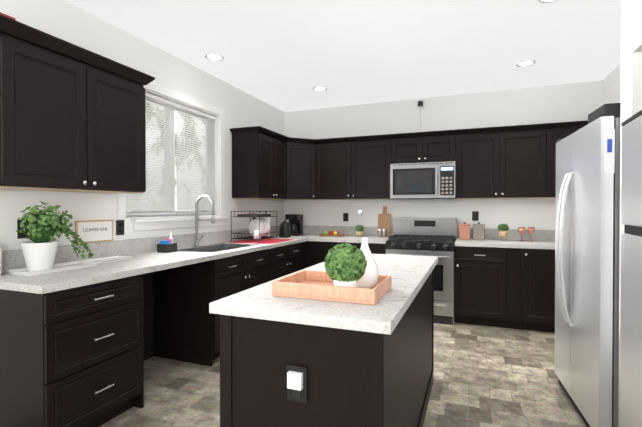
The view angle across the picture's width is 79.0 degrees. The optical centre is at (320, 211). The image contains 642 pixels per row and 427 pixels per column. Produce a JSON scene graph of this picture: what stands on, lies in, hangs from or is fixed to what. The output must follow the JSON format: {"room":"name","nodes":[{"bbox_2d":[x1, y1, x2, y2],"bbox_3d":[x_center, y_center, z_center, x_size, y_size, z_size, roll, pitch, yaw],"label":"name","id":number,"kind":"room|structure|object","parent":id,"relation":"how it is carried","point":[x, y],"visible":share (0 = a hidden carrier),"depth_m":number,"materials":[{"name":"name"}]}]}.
{"room":"kitchen","nodes":[
{"label":"kitchen","id":0,"kind":"room"},
{"bbox_2d":[0,0,283,250],"bbox_3d":[-1.945,-0.082,2.360,0.150,2.700,7.630,0,1,21],"label":"wall","id":1,"kind":"structure","parent":0,"point":[68,22],"depth_m":3.13,"materials":[{"name":"white paint"}]},
{"bbox_2d":[17,220,30,238],"bbox_3d":[-1.839,0.107,2.411,0.007,0.116,0.074,0,1,21],"label":"electrical outlet","id":2,"kind":"object","parent":1,"relation":"attached to","point":[20,235],"visible":0.31,"depth_m":2.39,"materials":[{"name":"black plastic"}]},
{"bbox_2d":[0,18,147,193],"bbox_3d":[-1.622,-0.558,2.492,0.348,0.842,0.940,0,1,21],"label":"upper cabinet","id":3,"kind":"object","parent":1,"relation":"attached to","point":[72,118],"depth_m":2.31,"materials":[{"name":"black wood"}]},
{"bbox_2d":[0,12,15,19],"bbox_3d":[-1.791,-1.019,2.113,0.250,0.061,0.100,0,1,21],"label":"box","id":4,"kind":"object","parent":3,"relation":"on","point":[7,16],"visible":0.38,"depth_m":2.08,"materials":[{"name":"red"}]},
{"bbox_2d":[116,220,123,234],"bbox_3d":[-1.582,0.126,3.068,0.007,0.116,0.074,0,1,21],"label":"electrical outlet","id":5,"kind":"object","parent":1,"relation":"attached to","point":[119,227],"visible":1,"depth_m":3.06,"materials":[{"name":"black plastic"}]},
{"bbox_2d":[2,226,279,272],"bbox_3d":[-1.238,0.280,3.933,0.018,0.124,3.888,0,1,21],"label":"backsplash","id":6,"kind":"structure","parent":1,"relation":"attached to","point":[11,259],"depth_m":3.08,"materials":[{"name":"grey stone"}]},
{"bbox_2d":[117,82,228,230],"bbox_3d":[-1.380,-0.480,3.719,0.190,1.270,1.420,0,1,21],"label":"window","id":7,"kind":"structure","parent":1,"relation":"in","point":[154,223],"depth_m":3.81,"materials":[{"name":"white plastic"}]},
{"bbox_2d":[126,92,176,214],"bbox_3d":[-1.497,-0.499,3.419,0.040,1.051,0.602,0,1,21],"label":"window blind","id":8,"kind":"object","parent":7,"relation":"attached to","point":[133,202],"visible":0.67,"depth_m":3.50,"materials":[{"name":"white plastic"}]},
{"bbox_2d":[175,104,215,213],"bbox_3d":[-1.274,-0.504,3.989,0.040,1.051,0.602,0,1,21],"label":"window blind","id":9,"kind":"object","parent":7,"relation":"attached to","point":[188,203],"visible":0.96,"depth_m":3.95,"materials":[{"name":"white plastic"}]},
{"bbox_2d":[229,126,287,199],"bbox_3d":[-0.734,-0.554,4.759,0.348,0.790,0.730,0,1,21],"label":"upper cabinet","id":10,"kind":"object","parent":1,"relation":"attached to","point":[259,155],"depth_m":4.46,"materials":[{"name":"black wood"}]},
{"bbox_2d":[64,0,620,111],"bbox_3d":[-0.073,-1.464,1.533,4.230,0.080,7.780,0,1,21],"label":"ceiling","id":11,"kind":"structure","parent":0,"point":[286,55],"depth_m":3.32,"materials":[{"name":"white paint"}]},
{"bbox_2d":[205,53,223,60],"bbox_3d":[-0.996,-1.442,3.634,0.170,0.004,0.170,0,1,21],"label":"recessed light","id":12,"kind":"object","parent":11,"relation":"in","point":[214,57],"visible":1,"depth_m":3.64,"materials":[{"name":"white plastic"}]},
{"bbox_2d":[313,86,326,90],"bbox_3d":[-0.009,-1.452,4.590,0.170,0.004,0.170,0,1,21],"label":"recessed light","id":13,"kind":"object","parent":11,"relation":"in","point":[319,88],"visible":1,"depth_m":4.59,"materials":[{"name":"white plastic"}]},
{"bbox_2d":[516,60,535,66],"bbox_3d":[1.998,-1.444,3.794,0.170,0.004,0.170,0,1,21],"label":"recessed light","id":14,"kind":"object","parent":11,"relation":"in","point":[525,63],"visible":1,"depth_m":3.79,"materials":[{"name":"white plastic"}]},
{"bbox_2d":[538,0,557,2],"bbox_3d":[1.538,-1.432,2.589,0.170,0.004,0.170,0,1,21],"label":"recessed light","id":15,"kind":"object","parent":11,"relation":"in","point":[545,1],"visible":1,"depth_m":2.65,"materials":[{"name":"white plastic"}]},
{"bbox_2d":[99,321,586,426],"bbox_3d":[-0.073,1.306,1.560,4.230,0.060,7.780,0,1,21],"label":"floor","id":16,"kind":"structure","parent":0,"point":[488,376],"depth_m":2.79,"materials":[{"name":"tile"}]},
{"bbox_2d":[0,273,147,426],"bbox_3d":[-1.536,0.832,2.326,0.638,0.868,0.628,0,1,21],"label":"base cabinet","id":17,"kind":"object","parent":16,"relation":"on","point":[79,347],"depth_m":2.06,"materials":[{"name":"black wood"}]},
{"bbox_2d":[0,249,223,292],"bbox_3d":[-1.388,0.374,2.694,0.642,0.040,1.470,0,1,21],"label":"countertop","id":18,"kind":"structure","parent":17,"relation":"on","point":[141,262],"depth_m":2.36,"materials":[{"name":"white stone"}]},
{"bbox_2d":[0,244,1,274],"bbox_3d":[-1.851,0.254,2.157,0.124,0.210,0.124,0,1,21],"label":"canister","id":19,"kind":"object","parent":18,"relation":"on","point":[0,259],"visible":1,"depth_m":2.18,"materials":[{"name":"white ceramic"}]},
{"bbox_2d":[6,261,99,275],"bbox_3d":[-1.627,0.345,2.395,0.194,0.022,0.444,0,1,21],"label":"tray","id":20,"kind":"object","parent":18,"relation":"on","point":[63,266],"visible":0.91,"depth_m":2.37,"materials":[{"name":"white ceramic"}]},
{"bbox_2d":[16,201,93,271],"bbox_3d":[-1.620,0.144,2.408,0.236,0.410,0.458,0,1,21],"label":"trailing plant","id":21,"kind":"object","parent":20,"relation":"on","point":[39,250],"visible":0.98,"depth_m":2.28,"materials":[{"name":"green plant"}]},
{"bbox_2d":[75,220,112,243],"bbox_3d":[-1.660,0.145,2.857,0.014,0.164,0.300,0,1,21],"label":"sign","id":22,"kind":"object","parent":18,"relation":"on","point":[94,236],"visible":0.9,"depth_m":2.85,"materials":[{"name":"white"}]},
{"bbox_2d":[83,227,106,231],"bbox_3d":[-1.652,0.132,2.855,0.001,0.025,0.199,0,1,21],"label":"lettering","id":23,"kind":"object","parent":22,"relation":"attached to","point":[90,229],"visible":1,"depth_m":2.83,"materials":[{"name":"black paint"}]},
{"bbox_2d":[81,255,133,263],"bbox_3d":[-1.522,0.344,2.773,0.164,0.018,0.324,0,1,21],"label":"tray","id":24,"kind":"object","parent":18,"relation":"on","point":[110,259],"visible":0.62,"depth_m":2.80,"materials":[{"name":"white ceramic"}]},
{"bbox_2d":[157,232,176,252],"bbox_3d":[-1.326,0.263,3.356,0.100,0.168,0.130,0,1,21],"label":"soap caddy","id":25,"kind":"object","parent":18,"relation":"on","point":[166,246],"visible":1,"depth_m":3.31,"materials":[{"name":"black plastic"}]},
{"bbox_2d":[194,195,214,246],"bbox_3d":[-1.118,0.088,3.813,0.238,0.503,0.131,0,1,21],"label":"faucet","id":26,"kind":"object","parent":18,"relation":"on","point":[212,219],"visible":1,"depth_m":3.79,"materials":[{"name":"silver metal"}]},
{"bbox_2d":[152,265,271,365],"bbox_3d":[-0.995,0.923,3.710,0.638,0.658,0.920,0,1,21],"label":"base cabinet","id":27,"kind":"object","parent":16,"relation":"on","point":[184,329],"depth_m":3.27,"materials":[{"name":"black wood"}]},
{"bbox_2d":[216,241,303,279],"bbox_3d":[-0.680,0.811,4.515,0.638,0.868,0.810,0,1,21],"label":"base cabinet","id":28,"kind":"object","parent":16,"relation":"on","point":[283,260],"depth_m":4.11,"materials":[{"name":"black wood"}]},
{"bbox_2d":[212,233,322,248],"bbox_3d":[-0.545,0.353,4.849,0.642,0.040,1.678,0,1,21],"label":"countertop","id":29,"kind":"structure","parent":28,"relation":"on","point":[219,244],"depth_m":4.15,"materials":[{"name":"white stone"}]},
{"bbox_2d":[229,239,292,243],"bbox_3d":[-0.672,0.334,4.437,0.510,0.006,0.580,0,1,21],"label":"dish mat","id":30,"kind":"object","parent":29,"relation":"on","point":[267,241],"visible":0.86,"depth_m":4.32,"materials":[{"name":"red fabric"}]},
{"bbox_2d":[231,211,276,242],"bbox_3d":[-0.749,0.162,4.391,0.360,0.335,0.400,0,1,21],"label":"dish rack","id":31,"kind":"object","parent":30,"relation":"on","point":[259,229],"visible":1,"depth_m":4.36,"materials":[{"name":"black metal"},{"name":"white ceramic"}]},
{"bbox_2d":[261,212,271,236],"bbox_3d":[-0.695,0.162,4.885,0.150,0.328,0.150,0,1,21],"label":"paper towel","id":32,"kind":"object","parent":29,"relation":"on","point":[268,220],"visible":0.21,"depth_m":4.84,"materials":[{"name":"white paper"}]},
{"bbox_2d":[279,220,290,237],"bbox_3d":[-0.467,0.218,5.028,0.156,0.225,0.259,0,1,21],"label":"kettle","id":33,"kind":"object","parent":29,"relation":"on","point":[284,230],"visible":1,"depth_m":4.97,"materials":[{"name":"black"}]},
{"bbox_2d":[285,214,302,235],"bbox_3d":[-0.370,0.183,5.357,0.180,0.290,0.205,0,1,21],"label":"coffee maker","id":34,"kind":"object","parent":29,"relation":"on","point":[296,223],"visible":0.83,"depth_m":5.29,"materials":[{"name":"black plastic"}]},
{"bbox_2d":[304,241,307,268],"bbox_3d":[-0.363,0.802,5.350,0.618,0.868,0.617,0,1,21],"label":"base cabinet","id":35,"kind":"object","parent":16,"relation":"on","point":[305,242],"depth_m":4.93,"materials":[{"name":"black wood"}]},
{"bbox_2d":[209,266,434,426],"bbox_3d":[0.222,0.828,2.228,0.660,0.878,1.799,0,1,21],"label":"kitchen island","id":36,"kind":"object","parent":16,"relation":"on","point":[291,362],"depth_m":1.44,"materials":[{"name":"laminate"}]},
{"bbox_2d":[209,254,436,337],"bbox_3d":[0.227,0.369,2.236,0.710,0.040,1.826,0,1,21],"label":"island countertop","id":37,"kind":"structure","parent":36,"relation":"on","point":[408,273],"depth_m":1.51,"materials":[{"name":"white stone"}]},
{"bbox_2d":[272,270,391,304],"bbox_3d":[0.059,0.323,1.708,0.440,0.060,0.330,0,1,21],"label":"wood tray","id":38,"kind":"object","parent":37,"relation":"on","point":[311,284],"visible":0.92,"depth_m":1.58,"materials":[{"name":"brown wood"}]},
{"bbox_2d":[324,243,366,287],"bbox_3d":[0.100,0.235,1.596,0.179,0.213,0.177,0,1,21],"label":"boxwood ball","id":39,"kind":"object","parent":38,"relation":"on","point":[345,264],"visible":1,"depth_m":1.54,"materials":[{"name":"green plant"}]},
{"bbox_2d":[357,237,378,288],"bbox_3d":[0.194,0.228,1.724,0.122,0.225,0.122,0,1,21],"label":"vase","id":40,"kind":"object","parent":38,"relation":"on","point":[369,279],"visible":0.67,"depth_m":1.68,"materials":[{"name":"white ceramic"}]},
{"bbox_2d":[308,241,339,266],"bbox_3d":[0.148,0.804,5.150,0.480,0.868,0.617,0,1,21],"label":"base cabinet","id":41,"kind":"object","parent":16,"relation":"on","point":[317,250],"depth_m":4.89,"materials":[{"name":"black wood"}]},
{"bbox_2d":[308,233,387,240],"bbox_3d":[0.408,0.352,5.031,0.999,0.040,0.643,0,1,21],"label":"countertop","id":42,"kind":"structure","parent":41,"relation":"on","point":[342,238],"depth_m":4.83,"materials":[{"name":"white stone"}]},
{"bbox_2d":[319,231,344,236],"bbox_3d":[0.146,0.292,5.196,0.304,0.076,0.214,0,1,21],"label":"fruit tray","id":43,"kind":"object","parent":42,"relation":"on","point":[331,234],"visible":1,"depth_m":5.13,"materials":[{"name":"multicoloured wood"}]},
{"bbox_2d":[355,225,363,236],"bbox_3d":[0.506,0.253,5.125,0.124,0.155,0.130,0,1,21],"label":"plant","id":44,"kind":"object","parent":42,"relation":"on","point":[359,229],"visible":1,"depth_m":5.09,"materials":[{"name":"green plant"}]},
{"bbox_2d":[377,206,390,236],"bbox_3d":[0.840,0.130,5.157,0.170,0.400,0.082,0,1,21],"label":"cutting board","id":45,"kind":"object","parent":42,"relation":"on","point":[384,219],"visible":0.88,"depth_m":5.15,"materials":[{"name":"brown wood"}]},
{"bbox_2d":[340,241,385,253],"bbox_3d":[0.621,0.806,4.955,0.543,0.868,0.637,0,1,21],"label":"base cabinet","id":46,"kind":"object","parent":16,"relation":"on","point":[376,247],"depth_m":4.61,"materials":[{"name":"black wood"}]},
{"bbox_2d":[385,217,456,324],"bbox_3d":[1.210,0.662,4.668,0.754,1.163,0.737,0,1,21],"label":"range","id":47,"kind":"object","parent":16,"relation":"on","point":[415,236],"visible":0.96,"depth_m":4.39,"materials":[{"name":"silver metal"}]},
{"bbox_2d":[454,245,507,327],"bbox_3d":[1.824,0.811,4.484,0.513,0.868,0.637,0,1,21],"label":"base cabinet","id":48,"kind":"object","parent":16,"relation":"on","point":[481,271],"depth_m":4.19,"materials":[{"name":"black wood"}]},
{"bbox_2d":[456,237,554,248],"bbox_3d":[2.292,0.359,4.294,1.520,0.040,0.643,0,1,21],"label":"countertop","id":49,"kind":"structure","parent":48,"relation":"on","point":[487,240],"depth_m":4.18,"materials":[{"name":"white stone"}]},
{"bbox_2d":[459,222,469,239],"bbox_3d":[1.719,0.231,4.660,0.126,0.208,0.126,0,1,21],"label":"copper canister","id":50,"kind":"object","parent":49,"relation":"on","point":[464,230],"visible":1,"depth_m":4.61,"materials":[{"name":"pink metal"}]},
{"bbox_2d":[473,222,484,239],"bbox_3d":[1.875,0.231,4.621,0.126,0.208,0.126,0,1,21],"label":"canister","id":51,"kind":"object","parent":49,"relation":"on","point":[479,231],"visible":1,"depth_m":4.57,"materials":[{"name":"beige"}]},
{"bbox_2d":[497,224,508,239],"bbox_3d":[2.107,0.233,4.498,0.126,0.195,0.126,0,1,21],"label":"plant","id":52,"kind":"object","parent":49,"relation":"on","point":[503,230],"visible":1,"depth_m":4.46,"materials":[{"name":"green plant"}]},
{"bbox_2d":[518,227,524,240],"bbox_3d":[2.284,0.257,4.429,0.076,0.160,0.075,0,1,21],"label":"wine glass","id":53,"kind":"object","parent":49,"relation":"on","point":[521,230],"visible":1,"depth_m":4.40,"materials":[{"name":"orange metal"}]},
{"bbox_2d":[527,227,534,240],"bbox_3d":[2.388,0.257,4.420,0.076,0.160,0.075,0,1,21],"label":"wine glass","id":54,"kind":"object","parent":49,"relation":"on","point":[531,230],"visible":1,"depth_m":4.39,"materials":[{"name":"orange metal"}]},
{"bbox_2d":[516,245,554,332],"bbox_3d":[2.412,0.813,4.253,0.450,0.868,0.637,0,1,21],"label":"base cabinet","id":55,"kind":"object","parent":16,"relation":"on","point":[535,268],"depth_m":4.00,"materials":[{"name":"black wood"}]},
{"bbox_2d":[555,103,620,426],"bbox_3d":[1.901,0.344,2.377,0.780,1.842,0.882,0,1,18],"label":"fridge","id":56,"kind":"object","parent":16,"relation":"on","point":[587,228],"visible":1,"depth_m":2.20,"materials":[{"name":"grey metal"}]},
{"bbox_2d":[620,110,641,426],"bbox_3d":[1.527,0.437,1.304,0.699,1.678,0.778,0,1,21],"label":"fridge","id":57,"kind":"object","parent":16,"relation":"on","point":[631,329],"visible":1,"depth_m":1.64,"materials":[{"name":"grey metal"}]},
{"bbox_2d":[284,80,602,238],"bbox_3d":[1.387,-0.108,5.072,4.080,2.700,0.150,0,1,21],"label":"wall","id":58,"kind":"structure","parent":0,"point":[581,101],"depth_m":4.90,"materials":[{"name":"white paint"}]},
{"bbox_2d":[288,138,315,199],"bbox_3d":[-0.363,-0.559,5.337,0.618,0.790,0.617,0,1,21],"label":"upper cabinet","id":59,"kind":"object","parent":58,"relation":"attached to","point":[289,139],"depth_m":5.10,"materials":[{"name":"black wood"}]},
{"bbox_2d":[343,213,347,220],"bbox_3d":[0.343,0.079,5.396,0.074,0.116,0.007,0,1,21],"label":"electrical outlet","id":60,"kind":"object","parent":58,"relation":"attached to","point":[345,216],"visible":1,"depth_m":5.39,"materials":[{"name":"black plastic"}]},
{"bbox_2d":[316,134,395,199],"bbox_3d":[0.451,-0.558,5.164,1.024,0.790,0.347,0,1,21],"label":"upper cabinet","id":61,"kind":"object","parent":58,"relation":"attached to","point":[358,167],"depth_m":4.99,"materials":[{"name":"black wood"}]},
{"bbox_2d":[358,209,361,217],"bbox_3d":[0.532,0.029,5.303,0.050,0.120,0.041,0,1,21],"label":"outlet","id":62,"kind":"object","parent":58,"relation":"attached to","point":[359,213],"visible":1,"depth_m":5.28,"materials":[{"name":"white plastic"}]},
{"bbox_2d":[418,101,422,131],"bbox_3d":[1.276,-1.195,4.996,0.060,0.435,0.048,0,1,21],"label":"camera","id":63,"kind":"object","parent":58,"relation":"attached to","point":[420,103],"visible":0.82,"depth_m":4.98,"materials":[{"name":"black plastic"}]},
{"bbox_2d":[392,130,455,163],"bbox_3d":[1.281,-0.766,4.837,0.760,0.343,0.347,0,1,21],"label":"upper cabinet","id":64,"kind":"object","parent":58,"relation":"attached to","point":[430,146],"depth_m":4.66,"materials":[{"name":"black wood"}]},
{"bbox_2d":[390,161,455,198],"bbox_3d":[1.263,-0.371,4.791,0.754,0.426,0.450,0,1,21],"label":"over-the-range microwave","id":65,"kind":"object","parent":64,"relation":"attached to","point":[431,180],"visible":1,"depth_m":4.63,"materials":[{"name":"silver metal"}]},
{"bbox_2d":[303,225,554,240],"bbox_3d":[1.295,0.270,5.019,3.907,0.124,0.018,0,1,21],"label":"backsplash","id":66,"kind":"structure","parent":58,"relation":"attached to","point":[349,231],"depth_m":4.73,"materials":[{"name":"grey stone"}]},
{"bbox_2d":[472,211,478,220],"bbox_3d":[1.898,0.054,4.787,0.074,0.116,0.007,0,1,21],"label":"electrical outlet","id":67,"kind":"object","parent":58,"relation":"attached to","point":[475,215],"visible":1,"depth_m":4.78,"materials":[{"name":"black plastic"}]},
{"bbox_2d":[456,123,547,198],"bbox_3d":[2.066,-0.546,4.531,0.926,0.778,0.347,0,1,21],"label":"upper cabinet","id":68,"kind":"object","parent":58,"relation":"attached to","point":[502,161],"depth_m":4.36,"materials":[{"name":"black wood"}]},
{"bbox_2d":[548,122,587,197],"bbox_3d":[2.775,-0.543,4.254,0.596,0.778,0.347,0,1,21],"label":"upper cabinet","id":69,"kind":"object","parent":58,"relation":"attached to","point":[556,131],"depth_m":4.18,"materials":[{"name":"black wood"}]},
{"bbox_2d":[603,63,620,104],"bbox_3d":[1.827,-0.067,0.803,0.150,2.700,7.480,0,1,21],"label":"wall","id":70,"kind":"structure","parent":0,"point":[612,87],"depth_m":3.99,"materials":[{"name":"white paint"}]},
{"bbox_2d":[618,0,641,426],"bbox_3d":[0.730,-0.057,-0.231,0.120,2.700,4.755,0,1,21],"label":"wall","id":71,"kind":"structure","parent":0,"point":[631,57],"depth_m":1.90,"materials":[{"name":"white paint"}]}
]}

